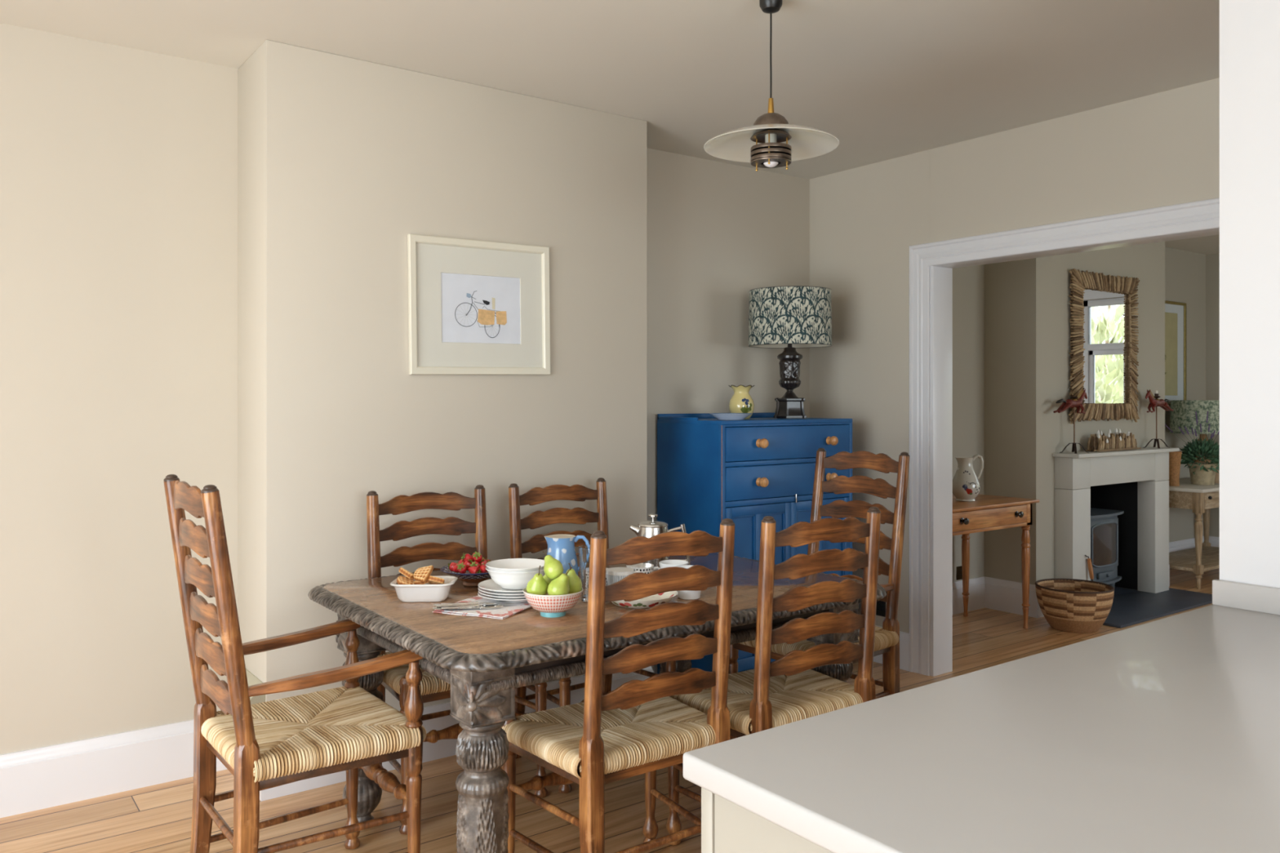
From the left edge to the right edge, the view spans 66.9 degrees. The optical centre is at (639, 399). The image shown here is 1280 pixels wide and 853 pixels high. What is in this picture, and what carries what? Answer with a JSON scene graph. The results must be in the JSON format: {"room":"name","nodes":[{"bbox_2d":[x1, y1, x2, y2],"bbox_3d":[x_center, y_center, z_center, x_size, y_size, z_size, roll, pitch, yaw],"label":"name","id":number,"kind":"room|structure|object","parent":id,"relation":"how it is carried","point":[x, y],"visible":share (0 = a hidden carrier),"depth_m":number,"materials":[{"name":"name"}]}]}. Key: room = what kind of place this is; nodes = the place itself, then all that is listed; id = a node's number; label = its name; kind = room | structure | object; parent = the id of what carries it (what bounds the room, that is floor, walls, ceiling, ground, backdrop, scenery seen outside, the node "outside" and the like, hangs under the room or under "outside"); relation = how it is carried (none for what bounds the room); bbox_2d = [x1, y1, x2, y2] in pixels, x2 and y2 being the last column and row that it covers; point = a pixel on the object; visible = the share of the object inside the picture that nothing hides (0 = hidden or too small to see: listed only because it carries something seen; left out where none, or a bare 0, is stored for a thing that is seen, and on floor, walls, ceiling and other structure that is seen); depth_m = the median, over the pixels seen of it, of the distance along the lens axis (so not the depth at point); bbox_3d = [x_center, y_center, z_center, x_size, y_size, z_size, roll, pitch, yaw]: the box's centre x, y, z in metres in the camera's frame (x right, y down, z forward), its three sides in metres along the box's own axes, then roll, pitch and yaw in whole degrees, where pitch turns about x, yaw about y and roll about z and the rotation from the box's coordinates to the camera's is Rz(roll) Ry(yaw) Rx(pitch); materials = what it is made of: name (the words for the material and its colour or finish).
{"room":"dining room","nodes":[
{"label":"dining room","id":0,"kind":"room"},
{"bbox_2d":[237,40,646,726],"bbox_3d":[-0.738,0.066,3.959,1.635,2.600,0.380,0,0,-37],"label":"wall","id":1,"kind":"structure","parent":0,"point":[341,159],"depth_m":3.61,"materials":[{"name":"beige paint"}]},
{"bbox_2d":[245,668,265,705],"bbox_3d":[-1.391,1.038,3.419,0.057,0.117,0.280,0,0,-37],"label":"air vent","id":2,"kind":"object","parent":1,"relation":"in","point":[252,680],"visible":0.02,"depth_m":3.37,"materials":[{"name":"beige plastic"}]},
{"bbox_2d":[407,233,550,374],"bbox_3d":[-0.618,-0.358,3.797,0.607,0.524,0.020,-1,1,-37],"label":"picture","id":3,"kind":"object","parent":1,"relation":"attached to","point":[476,307],"visible":1,"depth_m":3.79,"materials":[{"name":"beige paint"}]},
{"bbox_2d":[440,272,520,343],"bbox_3d":[-0.622,-0.353,3.803,0.363,0.284,0.001,0,0,-37],"label":"artwork","id":4,"kind":"object","parent":3,"relation":"attached to","point":[477,308],"depth_m":3.80,"materials":[{"name":"white"}]},
{"bbox_2d":[0,22,1205,755],"bbox_3d":[0.378,0.066,5.116,11.500,2.600,0.230,0,0,-37],"label":"wall","id":5,"kind":"structure","parent":0,"point":[118,164],"depth_m":3.43,"materials":[{"name":"beige paint"}]},
{"bbox_2d":[0,664,657,817],"bbox_3d":[-1.363,1.266,3.476,6.050,0.200,0.392,0,0,-37],"label":"baseboard","id":6,"kind":"structure","parent":5,"relation":"attached to","point":[37,779],"depth_m":3.36,"materials":[{"name":"paint"}]},
{"bbox_2d":[956,565,962,580],"bbox_3d":[2.058,1.114,6.212,0.086,0.086,0.010,0,0,-37],"label":"socket","id":7,"kind":"object","parent":5,"relation":"attached to","point":[959,571],"visible":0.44,"depth_m":6.20,"materials":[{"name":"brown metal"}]},
{"bbox_2d":[1164,300,1186,405],"bbox_3d":[4.226,-0.372,7.809,0.720,0.846,0.022,0,0,-37],"label":"picture","id":8,"kind":"object","parent":5,"relation":"attached to","point":[1175,312],"visible":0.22,"depth_m":7.93,"materials":[{"name":"paper"}]},
{"bbox_2d":[1164,311,1177,395],"bbox_3d":[4.222,-0.367,7.815,0.490,0.690,0.002,0,0,-37],"label":"artwork","id":9,"kind":"object","parent":8,"relation":"attached to","point":[1171,317],"depth_m":7.89,"materials":[{"name":"green"}]},
{"bbox_2d":[0,0,1219,254],"bbox_3d":[2.514,-1.284,2.486,11.800,0.100,7.800,0,0,-37],"label":"ceiling","id":10,"kind":"structure","parent":0,"point":[888,79],"depth_m":3.44,"materials":[{"name":"paint"}]},
{"bbox_2d":[703,0,839,171],"bbox_3d":[0.399,-0.969,2.955,0.409,0.530,0.409,0,0,10],"label":"pendant lamp","id":11,"kind":"object","parent":10,"relation":"hanging from","point":[771,142],"visible":1,"depth_m":2.95,"materials":[{"name":"white metal"}]},
{"bbox_2d":[0,568,1219,852],"bbox_3d":[2.514,1.416,2.486,11.800,0.100,7.800,0,0,-37],"label":"floor","id":12,"kind":"structure","parent":0,"point":[157,818],"depth_m":3.19,"materials":[{"name":"brown wood"}]},
{"bbox_2d":[163,474,426,852],"bbox_3d":[-0.939,0.785,2.625,0.564,1.162,0.518,0,0,-38],"label":"armchair","id":13,"kind":"object","parent":12,"relation":"on","point":[268,744],"visible":1,"depth_m":2.53,"materials":[{"name":"brown wood"}]},
{"bbox_2d":[366,484,547,835],"bbox_3d":[-0.651,0.844,3.350,0.538,1.044,0.456,0,0,-36],"label":"chair","id":14,"kind":"object","parent":12,"relation":"on","point":[432,688],"visible":0.23,"depth_m":3.44,"materials":[{"name":"brown wood"}]},
{"bbox_2d":[508,477,675,793],"bbox_3d":[-0.193,0.844,3.671,0.538,1.044,0.456,0,0,-39],"label":"chair","id":15,"kind":"object","parent":12,"relation":"on","point":[535,495],"visible":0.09,"depth_m":3.78,"materials":[{"name":"brown wood"}]},
{"bbox_2d":[307,552,886,852],"bbox_3d":[-0.134,0.986,3.158,1.567,0.760,1.197,0,0,-37],"label":"dining table","id":16,"kind":"object","parent":12,"relation":"on","point":[483,660],"visible":0.48,"depth_m":2.53,"materials":[{"name":"brown wood"}]},
{"bbox_2d":[390,575,457,602],"bbox_3d":[-0.653,0.577,2.933,0.189,0.058,0.146,0,0,-2],"label":"baking dish","id":17,"kind":"object","parent":16,"relation":"on","point":[426,593],"visible":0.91,"depth_m":2.88,"materials":[{"name":"white ceramic"}]},
{"bbox_2d":[396,576,414,584],"bbox_3d":[-0.709,0.554,2.933,0.052,0.037,0.070,0,0,-9],"label":"waffle","id":18,"kind":"object","parent":17,"relation":"in","point":[401,580],"visible":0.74,"depth_m":2.92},
{"bbox_2d":[398,567,413,579],"bbox_3d":[-0.705,0.531,2.934,0.049,0.045,0.069,0,0,-13],"label":"waffle","id":19,"kind":"object","parent":18,"relation":"on","point":[409,575],"visible":1,"depth_m":2.91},
{"label":"waffle","id":20,"kind":"object","parent":17,"relation":"in","visible":0},
{"bbox_2d":[426,575,444,584],"bbox_3d":[-0.614,0.552,2.923,0.053,0.043,0.066,0,0,-33],"label":"waffle","id":21,"kind":"object","parent":20,"relation":"on","point":[433,580],"visible":0.9,"depth_m":2.91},
{"label":"waffle","id":22,"kind":"object","parent":17,"relation":"in","visible":0},
{"bbox_2d":[413,575,431,584],"bbox_3d":[-0.662,0.551,2.940,0.053,0.032,0.070,0,0,-42],"label":"waffle","id":23,"kind":"object","parent":22,"relation":"on","point":[415,582],"visible":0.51,"depth_m":2.92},
{"bbox_2d":[413,565,433,582],"bbox_3d":[-0.656,0.527,2.922,0.054,0.044,0.062,0,0,2],"label":"waffle","id":24,"kind":"object","parent":23,"relation":"on","point":[422,574],"visible":1,"depth_m":2.92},
{"bbox_2d":[440,565,491,586],"bbox_3d":[-0.543,0.579,3.172,0.217,0.054,0.217,0,0,-37],"label":"bowl","id":25,"kind":"object","parent":16,"relation":"on","point":[468,579],"visible":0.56,"depth_m":3.11,"materials":[{"name":"blue ceramic"}]},
{"bbox_2d":[448,562,457,571],"bbox_3d":[-0.610,0.549,3.171,0.043,0.032,0.032,0,0,28],"label":"strawberry","id":26,"kind":"object","parent":25,"relation":"in","point":[451,566],"visible":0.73,"depth_m":3.16,"materials":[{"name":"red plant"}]},
{"bbox_2d":[456,562,466,573],"bbox_3d":[-0.571,0.545,3.113,0.031,0.041,0.038,0,0,18],"label":"strawberry","id":27,"kind":"object","parent":25,"relation":"in","point":[461,568],"visible":0.97,"depth_m":3.10,"materials":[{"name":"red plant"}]},
{"bbox_2d":[463,559,473,570],"bbox_3d":[-0.554,0.538,3.141,0.034,0.039,0.034,0,0,34],"label":"strawberry","id":28,"kind":"object","parent":25,"relation":"in","point":[467,563],"visible":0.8,"depth_m":3.13,"materials":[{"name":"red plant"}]},
{"bbox_2d":[467,566,480,573],"bbox_3d":[-0.532,0.554,3.111,0.044,0.033,0.031,0,0,17],"label":"strawberry","id":29,"kind":"object","parent":25,"relation":"in","point":[473,570],"visible":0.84,"depth_m":3.10,"materials":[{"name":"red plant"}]},
{"bbox_2d":[479,564,487,573],"bbox_3d":[-0.504,0.549,3.131,0.032,0.032,0.044,0,0,-28],"label":"strawberry","id":30,"kind":"object","parent":25,"relation":"in","point":[482,567],"visible":0.83,"depth_m":3.12,"materials":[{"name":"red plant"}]},
{"label":"strawberry","id":31,"kind":"object","parent":25,"relation":"in","visible":0},
{"bbox_2d":[461,553,474,561],"bbox_3d":[-0.562,0.517,3.164,0.043,0.034,0.032,0,0,-20],"label":"strawberry","id":32,"kind":"object","parent":31,"relation":"on","point":[467,556],"visible":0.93,"depth_m":3.15,"materials":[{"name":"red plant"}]},
{"label":"strawberry","id":33,"kind":"object","parent":25,"relation":"in","visible":0},
{"bbox_2d":[472,551,482,563],"bbox_3d":[-0.529,0.516,3.154,0.032,0.041,0.038,0,0,-2],"label":"strawberry","id":34,"kind":"object","parent":33,"relation":"on","point":[477,557],"visible":0.91,"depth_m":3.15,"materials":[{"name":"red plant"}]},
{"bbox_2d":[431,608,528,619],"bbox_3d":[-0.442,0.603,2.809,0.228,0.005,0.228,0,0,21],"label":"folded napkin","id":35,"kind":"object","parent":16,"relation":"on","point":[435,611],"visible":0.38,"depth_m":2.71,"materials":[{"name":"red fabric"}]},
{"bbox_2d":[435,595,531,617],"bbox_3d":[-0.433,0.599,2.808,0.228,0.005,0.228,0,0,24],"label":"folded napkin","id":36,"kind":"object","parent":35,"relation":"on","point":[507,610],"visible":0.59,"depth_m":2.75,"materials":[{"name":"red fabric"}]},
{"bbox_2d":[435,604,501,607],"bbox_3d":[-0.489,0.592,2.764,0.186,0.006,0.018,0,0,-2],"label":"fork","id":37,"kind":"object","parent":36,"relation":"on","point":[498,605],"visible":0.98,"depth_m":2.76,"materials":[{"name":"silver metal"}]},
{"bbox_2d":[436,603,497,606],"bbox_3d":[-0.493,0.590,2.766,0.173,0.007,0.029,0,0,-8],"label":"spoon","id":38,"kind":"object","parent":37,"relation":"on","point":[484,604],"visible":1,"depth_m":2.77,"materials":[{"name":"silver metal"}]},
{"bbox_2d":[436,605,503,609],"bbox_3d":[-0.482,0.593,2.750,0.186,0.006,0.018,0,0,-7],"label":"fork","id":39,"kind":"object","parent":36,"relation":"on","point":[483,607],"visible":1,"depth_m":2.75,"materials":[{"name":"silver metal"}]},
{"bbox_2d":[440,603,514,608],"bbox_3d":[-0.461,0.590,2.763,0.208,0.004,0.017,0,0,-18],"label":"knife","id":40,"kind":"object","parent":36,"relation":"on","point":[473,606],"visible":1,"depth_m":2.75,"materials":[{"name":"silver metal"}]},
{"bbox_2d":[477,592,527,603],"bbox_3d":[-0.371,0.587,2.899,0.227,0.020,0.227,0,0,-37],"label":"dinner plate","id":41,"kind":"object","parent":36,"relation":"on","point":[517,601],"visible":0.22,"depth_m":2.82,"materials":[{"name":"white ceramic"}]},
{"bbox_2d":[478,590,525,599],"bbox_3d":[-0.369,0.578,2.897,0.227,0.020,0.227,0,0,-37],"label":"dinner plate","id":42,"kind":"object","parent":41,"relation":"on","point":[479,591],"visible":0.25,"depth_m":2.81,"materials":[{"name":"white ceramic"}]},
{"bbox_2d":[477,586,524,596],"bbox_3d":[-0.370,0.570,2.896,0.227,0.020,0.227,0,0,-37],"label":"dinner plate","id":43,"kind":"object","parent":42,"relation":"on","point":[478,588],"visible":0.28,"depth_m":2.82,"materials":[{"name":"white ceramic"}]},
{"bbox_2d":[477,578,523,594],"bbox_3d":[-0.370,0.562,2.899,0.227,0.020,0.227,0,0,-37],"label":"dinner plate","id":44,"kind":"object","parent":43,"relation":"on","point":[489,584],"visible":0.44,"depth_m":2.87,"materials":[{"name":"white ceramic"}]},
{"bbox_2d":[485,567,544,589],"bbox_3d":[-0.368,0.535,2.916,0.191,0.059,0.191,0,0,-37],"label":"bowl","id":45,"kind":"object","parent":44,"relation":"on","point":[508,580],"visible":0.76,"depth_m":2.84,"materials":[{"name":"white ceramic"}]},
{"bbox_2d":[485,558,544,572],"bbox_3d":[-0.368,0.524,2.916,0.191,0.059,0.191,0,0,-37],"label":"bowl","id":46,"kind":"object","parent":45,"relation":"on","point":[511,565],"visible":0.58,"depth_m":2.98,"materials":[{"name":"white ceramic"}]},
{"label":"spoon","id":47,"kind":"object","parent":36,"relation":"on","visible":0},
{"bbox_2d":[440,601,503,604],"bbox_3d":[-0.467,0.586,2.790,0.208,0.004,0.017,0,0,-13],"label":"knife","id":48,"kind":"object","parent":47,"relation":"on","point":[474,602],"visible":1,"depth_m":2.78,"materials":[{"name":"silver metal"}]},
{"bbox_2d":[522,587,583,617],"bbox_3d":[-0.244,0.570,2.723,0.170,0.071,0.170,0,0,-37],"label":"bowl","id":49,"kind":"object","parent":16,"relation":"on","point":[548,606],"visible":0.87,"depth_m":2.66,"materials":[{"name":"pink ceramic"}]},
{"bbox_2d":[526,565,547,595],"bbox_3d":[-0.288,0.512,2.713,0.061,0.101,0.062,0,0,45],"label":"pear","id":50,"kind":"object","parent":49,"relation":"in","point":[537,585],"visible":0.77,"depth_m":2.69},
{"bbox_2d":[542,574,553,594],"bbox_3d":[-0.253,0.507,2.773,0.062,0.102,0.059,0,0,40],"label":"pear","id":51,"kind":"object","parent":49,"relation":"in","point":[547,580],"visible":0.09,"depth_m":2.75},
{"bbox_2d":[546,567,572,595],"bbox_3d":[-0.227,0.513,2.687,0.061,0.095,0.062,0,0,39],"label":"pear","id":52,"kind":"object","parent":49,"relation":"in","point":[560,585],"visible":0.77,"depth_m":2.67,"materials":[{"name":"food"}]},
{"bbox_2d":[542,551,563,579],"bbox_3d":[-0.244,0.469,2.725,0.055,0.075,0.071,0,0,-11],"label":"pear","id":53,"kind":"object","parent":52,"relation":"on","point":[553,567],"visible":0.94,"depth_m":2.70,"materials":[{"name":"food"}]},
{"bbox_2d":[565,563,582,594],"bbox_3d":[-0.194,0.509,2.742,0.059,0.099,0.062,0,0,40],"label":"pear","id":54,"kind":"object","parent":49,"relation":"in","point":[575,582],"visible":0.59,"depth_m":2.72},
{"bbox_2d":[544,534,589,576],"bbox_3d":[-0.250,0.528,3.206,0.135,0.156,0.116,0,0,-37],"label":"jug","id":55,"kind":"object","parent":16,"relation":"on","point":[561,548],"visible":0.65,"depth_m":3.17,"materials":[{"name":"blue ceramic"}]},
{"bbox_2d":[578,544,590,602],"bbox_3d":[-0.148,0.524,2.914,0.073,0.163,0.073,0,0,-37],"label":"glass vase","id":56,"kind":"object","parent":16,"relation":"on","point":[584,550],"visible":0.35,"depth_m":2.89,"materials":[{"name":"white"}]},
{"bbox_2d":[626,563,659,573],"bbox_3d":[0.008,0.572,3.138,0.103,0.068,0.098,0,0,-37],"label":"cup","id":57,"kind":"object","parent":16,"relation":"on","point":[646,568],"visible":0.3,"depth_m":3.11,"materials":[{"name":"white ceramic"}]},
{"bbox_2d":[609,591,677,608],"bbox_3d":[-0.001,0.589,2.867,0.227,0.034,0.227,0,0,-37],"label":"dish","id":58,"kind":"object","parent":16,"relation":"on","point":[649,602],"visible":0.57,"depth_m":2.79,"materials":[{"name":"ceramic"}]},
{"bbox_2d":[629,513,690,570],"bbox_3d":[0.067,0.500,3.334,0.172,0.212,0.136,0,0,-37],"label":"cafetiere","id":59,"kind":"object","parent":16,"relation":"on","point":[648,529],"visible":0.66,"depth_m":3.30,"materials":[{"name":"metal"}]},
{"bbox_2d":[637,526,669,570],"bbox_3d":[0.045,0.520,3.332,0.113,0.172,0.113,0,0,-37],"label":"pot","id":60,"kind":"object","parent":59,"relation":"on","point":[646,531],"depth_m":3.28,"materials":[{"name":"metal"}]},
{"bbox_2d":[658,560,688,591],"bbox_3d":[0.106,0.560,3.056,0.093,0.092,0.093,0,0,-37],"label":"cup","id":61,"kind":"object","parent":16,"relation":"on","point":[666,563],"visible":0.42,"depth_m":3.08,"materials":[{"name":"ceramic"}]},
{"bbox_2d":[676,564,701,599],"bbox_3d":[0.150,0.560,2.955,0.093,0.092,0.093,0,0,-37],"label":"cup","id":62,"kind":"object","parent":16,"relation":"on","point":[685,594],"visible":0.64,"depth_m":2.92,"materials":[{"name":"ceramic"}]},
{"bbox_3d":[-0.063,0.598,3.028,0.143,0.016,0.143,0,0,-37],"label":"saucer","id":63,"kind":"object","parent":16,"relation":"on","visible":0},
{"bbox_2d":[605,567,639,585],"bbox_3d":[-0.054,0.567,3.037,0.109,0.066,0.088,0,0,-37],"label":"striped cup","id":64,"kind":"object","parent":63,"relation":"on","point":[614,575],"visible":0.48,"depth_m":3.00,"materials":[{"name":"grey ceramic"}]},
{"bbox_2d":[501,518,734,852],"bbox_3d":[-0.052,0.844,2.657,0.538,1.044,0.456,0,0,-36],"label":"chair","id":65,"kind":"object","parent":12,"relation":"on","point":[635,728],"visible":0.97,"depth_m":2.50,"materials":[{"name":"brown wood"}]},
{"bbox_2d":[657,412,852,674],"bbox_3d":[0.594,0.719,4.805,0.879,1.294,0.530,0,0,-37],"label":"cabinet","id":66,"kind":"object","parent":12,"relation":"on","point":[711,470],"visible":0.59,"depth_m":4.57,"materials":[{"name":"paint"}]},
{"bbox_2d":[709,413,751,420],"bbox_3d":[0.426,0.082,4.550,0.203,0.031,0.203,0,0,-37],"label":"dish","id":67,"kind":"object","parent":66,"relation":"on","point":[722,416],"visible":1,"depth_m":4.49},
{"bbox_2d":[728,384,754,419],"bbox_3d":[0.498,0.014,4.753,0.123,0.167,0.123,0,0,-14],"label":"vase","id":68,"kind":"object","parent":66,"relation":"on","point":[741,402],"visible":0.88,"depth_m":4.71,"materials":[{"name":"beige ceramic"}]},
{"bbox_2d":[748,285,831,418],"bbox_3d":[0.772,-0.230,4.988,0.427,0.656,0.427,0,0,-37],"label":"table lamp","id":69,"kind":"object","parent":66,"relation":"on","point":[789,318],"visible":1,"depth_m":4.83,"materials":[{"name":"fabric"}]},
{"bbox_2d":[701,787,832,852],"bbox_3d":[1.676,0.929,0.356,1.504,0.874,3.336,0,0,-37],"label":"base cabinet","id":70,"kind":"object","parent":12,"relation":"on","point":[726,827],"visible":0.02,"depth_m":1.19,"materials":[{"name":"beige paint"}]},
{"bbox_2d":[683,579,1279,852],"bbox_3d":[1.672,0.446,0.352,1.530,0.090,3.374,0,0,-37],"label":"countertop","id":71,"kind":"structure","parent":70,"relation":"on","point":[1162,735],"depth_m":1.23,"materials":[{"name":"stone"}]},
{"bbox_2d":[666,506,880,845],"bbox_3d":[0.413,0.844,2.952,0.538,1.044,0.456,0,0,-34],"label":"chair","id":72,"kind":"object","parent":12,"relation":"on","point":[785,690],"visible":0.71,"depth_m":2.79,"materials":[{"name":"brown wood"}]},
{"bbox_2d":[728,448,909,699],"bbox_3d":[0.690,0.785,3.719,0.564,1.162,0.518,0,0,-41],"label":"armchair","id":73,"kind":"object","parent":12,"relation":"on","point":[886,640],"visible":0.24,"depth_m":3.74,"materials":[{"name":"brown wood"}]},
{"bbox_2d":[952,493,1039,629],"bbox_3d":[1.810,0.982,5.657,1.045,0.768,0.535,0,0,-37],"label":"side table","id":74,"kind":"object","parent":12,"relation":"on","point":[987,513],"visible":0.56,"depth_m":5.66,"materials":[{"name":"brown wood"}]},
{"bbox_2d":[952,453,983,501],"bbox_3d":[1.919,0.460,5.704,0.170,0.276,0.165,0,0,-37],"label":"jug","id":75,"kind":"object","parent":74,"relation":"on","point":[966,483],"visible":0.99,"depth_m":5.66,"materials":[{"name":"ceramic"}]},
{"bbox_2d":[1035,578,1114,633],"bbox_3d":[2.589,1.237,5.777,0.433,0.257,0.433,0,0,7],"label":"woven basket","id":76,"kind":"object","parent":12,"relation":"on","point":[1067,605],"visible":1,"depth_m":5.64,"materials":[{"name":"wicker"}]},
{"bbox_2d":[1102,586,1212,628],"bbox_3d":[3.193,1.358,6.528,1.435,0.016,0.827,0,0,-37],"label":"hearth slab","id":77,"kind":"object","parent":12,"relation":"on","point":[1129,607],"visible":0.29,"depth_m":6.40,"materials":[{"name":"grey stone"}]},
{"bbox_2d":[1084,555,1093,581],"bbox_3d":[2.873,1.170,6.176,0.079,0.360,0.039,0,0,8],"label":"fireside poker","id":78,"kind":"object","parent":77,"relation":"on","point":[1089,560],"visible":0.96,"depth_m":6.17,"materials":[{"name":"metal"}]},
{"bbox_2d":[1090,507,1124,587],"bbox_3d":[3.075,1.064,6.695,0.540,0.572,0.355,0,0,-37],"label":"wood stove","id":79,"kind":"object","parent":77,"relation":"on","point":[1104,522],"visible":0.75,"depth_m":6.56,"materials":[{"name":"grey paint"}]},
{"bbox_2d":[1052,447,1179,593],"bbox_3d":[3.107,0.855,6.654,1.327,1.022,0.548,0,0,-37],"label":"fireplace surround","id":80,"kind":"object","parent":77,"relation":"on","point":[1135,482],"visible":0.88,"depth_m":6.71,"materials":[{"name":"stone"}]},
{"bbox_2d":[1053,388,1088,453],"bbox_3d":[2.749,0.137,6.163,0.364,0.412,0.117,0,0,-37],"label":"ornament","id":81,"kind":"object","parent":80,"relation":"on","point":[1066,404],"visible":1,"depth_m":6.17,"materials":[{"name":"red metal"}]},
{"bbox_2d":[1085,427,1141,452],"bbox_3d":[3.166,0.268,6.469,0.563,0.151,0.103,0,0,-37],"label":"candle holder","id":82,"kind":"object","parent":80,"relation":"on","point":[1122,442],"visible":1,"depth_m":6.40,"materials":[{"name":"wood"}]},
{"bbox_2d":[1085,447,1141,452],"bbox_3d":[3.166,0.335,6.469,0.563,0.017,0.101,0,0,-37],"label":"tray","id":83,"kind":"object","parent":80,"relation":"on","point":[1089,449],"depth_m":6.36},
{"bbox_2d":[1052,447,1179,457],"bbox_3d":[3.218,0.356,6.505,1.327,0.024,0.178,0,0,-37],"label":"mantel shelf","id":84,"kind":"object","parent":80,"relation":"attached to","point":[1146,451],"depth_m":6.42,"materials":[{"name":"stone"}]},
{"bbox_2d":[1142,389,1173,448],"bbox_3d":[3.660,0.137,6.838,0.364,0.412,0.117,0,0,-37],"label":"ornament","id":85,"kind":"object","parent":80,"relation":"on","point":[1153,403],"visible":1,"depth_m":6.81,"materials":[{"name":"red metal"}]},
{"bbox_2d":[1154,390,1159,399],"bbox_3d":[3.638,-0.032,6.822,0.052,0.060,0.052,0,0,-37],"label":"candle","id":86,"kind":"object","parent":85,"relation":"on","point":[1156,395],"depth_m":6.81,"materials":[{"name":"wax"}]},
{"bbox_2d":[1168,477,1219,589],"bbox_3d":[4.362,1.005,7.504,1.295,0.722,0.558,0,0,-37],"label":"console table","id":87,"kind":"object","parent":12,"relation":"on","point":[1201,499],"visible":0.52,"depth_m":7.06,"materials":[{"name":"brown wood"}]},
{"bbox_2d":[1168,451,1182,486],"bbox_3d":[3.959,0.516,7.204,0.124,0.255,0.124,0,0,-37],"label":"wicker vase","id":88,"kind":"object","parent":87,"relation":"on","point":[1175,457],"visible":0.64,"depth_m":7.16,"materials":[{"name":"wicker"}]},
{"bbox_2d":[1164,411,1219,484],"bbox_3d":[4.212,0.365,7.297,0.431,0.556,0.387,0,0,-37],"label":"lavender","id":89,"kind":"object","parent":87,"relation":"on","point":[1201,473],"visible":0.94,"depth_m":7.24,"materials":[{"name":"plant"}]},
{"bbox_2d":[1168,546,1219,571],"bbox_3d":[4.361,1.232,7.505,1.225,0.024,0.493,0,0,-37],"label":"shelf","id":90,"kind":"object","parent":87,"relation":"attached to","point":[1184,560],"depth_m":7.37,"materials":[{"name":"brown wood"}]},
{"bbox_2d":[1169,400,1219,462],"bbox_3d":[4.452,0.326,7.656,0.470,0.635,0.470,0,0,-37],"label":"lamp","id":91,"kind":"object","parent":87,"relation":"on","point":[1183,415],"visible":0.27,"depth_m":7.50,"materials":[{"name":"fabric"}]},
{"bbox_2d":[1187,462,1217,484],"bbox_3d":[4.247,0.564,7.311,0.198,0.160,0.198,0,0,-37],"label":"terracotta pot","id":92,"kind":"object","parent":87,"relation":"on","point":[1204,473],"depth_m":7.24,"materials":[{"name":"ceramic"}]},
{"bbox_2d":[1214,466,1219,483],"bbox_3d":[4.399,0.576,7.442,0.156,0.136,0.156,0,0,-37],"label":"clay pot","id":93,"kind":"object","parent":87,"relation":"on","point":[1217,474],"visible":0.13,"depth_m":7.38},
{"bbox_2d":[809,77,1219,633],"bbox_3d":[3.092,0.066,2.671,0.150,2.600,7.010,0,0,-37],"label":"wall","id":94,"kind":"structure","parent":0,"point":[1159,149],"depth_m":4.77,"materials":[{"name":"beige paint"}]},
{"bbox_2d":[875,600,885,617],"bbox_3d":[1.224,1.083,5.058,0.010,0.086,0.146,0,0,-37],"label":"wall socket","id":95,"kind":"object","parent":94,"relation":"attached to","point":[881,606],"visible":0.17,"depth_m":5.02,"materials":[{"name":"black plastic"}]},
{"bbox_2d":[873,625,909,671],"bbox_3d":[1.150,1.274,5.148,0.022,0.185,0.698,0,0,-37],"label":"baseboard","id":96,"kind":"structure","parent":94,"relation":"attached to","point":[904,637],"depth_m":4.89,"materials":[{"name":"paint"}]},
{"bbox_2d":[909,197,1219,675],"bbox_3d":[2.046,0.298,3.937,0.024,2.135,2.314,0,0,-37],"label":"trim","id":97,"kind":"structure","parent":94,"relation":"attached to","point":[1203,215],"depth_m":4.78,"materials":[{"name":"paint"}]},
{"bbox_2d":[929,227,1219,676],"bbox_3d":[2.116,0.348,3.989,0.154,2.035,2.090,0,0,-37],"label":"lining","id":98,"kind":"object","parent":94,"relation":"in","point":[941,275],"depth_m":4.80,"materials":[{"name":"paint"}]},
{"bbox_2d":[952,234,1217,268],"bbox_3d":[2.186,0.298,4.041,0.024,2.135,2.314,0,0,-37],"label":"trim","id":99,"kind":"structure","parent":94,"relation":"attached to","point":[1215,234],"depth_m":4.27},
{"bbox_2d":[952,536,1219,617],"bbox_3d":[4.664,1.266,4.589,4.660,0.200,5.720,0,0,-37],"label":"baseboard","id":100,"kind":"structure","parent":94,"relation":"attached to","point":[1002,595],"depth_m":6.25,"materials":[{"name":"paint"}]},
{"bbox_2d":[984,241,1164,590],"bbox_3d":[3.045,0.066,6.725,1.680,2.600,0.380,0,0,-37],"label":"wall","id":101,"kind":"structure","parent":0,"point":[1027,307],"depth_m":6.25,"materials":[{"name":"paint"}]},
{"bbox_2d":[1068,268,1139,424],"bbox_3d":[3.140,-0.343,6.525,0.889,1.010,0.053,0,0,-37],"label":"mirror","id":102,"kind":"object","parent":101,"relation":"attached to","point":[1103,353],"visible":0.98,"depth_m":6.51,"materials":[{"name":"brown wood"}]},
{"bbox_2d":[1083,288,1127,403],"bbox_3d":[3.124,-0.350,6.529,0.632,0.780,0.015,0,0,-37],"label":"mirror glass","id":103,"kind":"object","parent":102,"relation":"attached to","point":[1105,311],"depth_m":6.53,"materials":[{"name":"mirror"}]},
{"bbox_2d":[1205,253,1219,537],"bbox_3d":[6.658,0.066,5.980,0.200,2.600,5.880,0,0,-37],"label":"wall","id":104,"kind":"structure","parent":0,"point":[1212,260],"depth_m":8.22,"materials":[{"name":"paint"}]},
{"bbox_2d":[1219,0,1279,587],"bbox_3d":[2.539,0.066,0.578,0.132,2.600,4.025,0,0,-37],"label":"wall partition","id":105,"kind":"structure","parent":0,"point":[1250,29],"depth_m":2.11,"materials":[{"name":"paint"}]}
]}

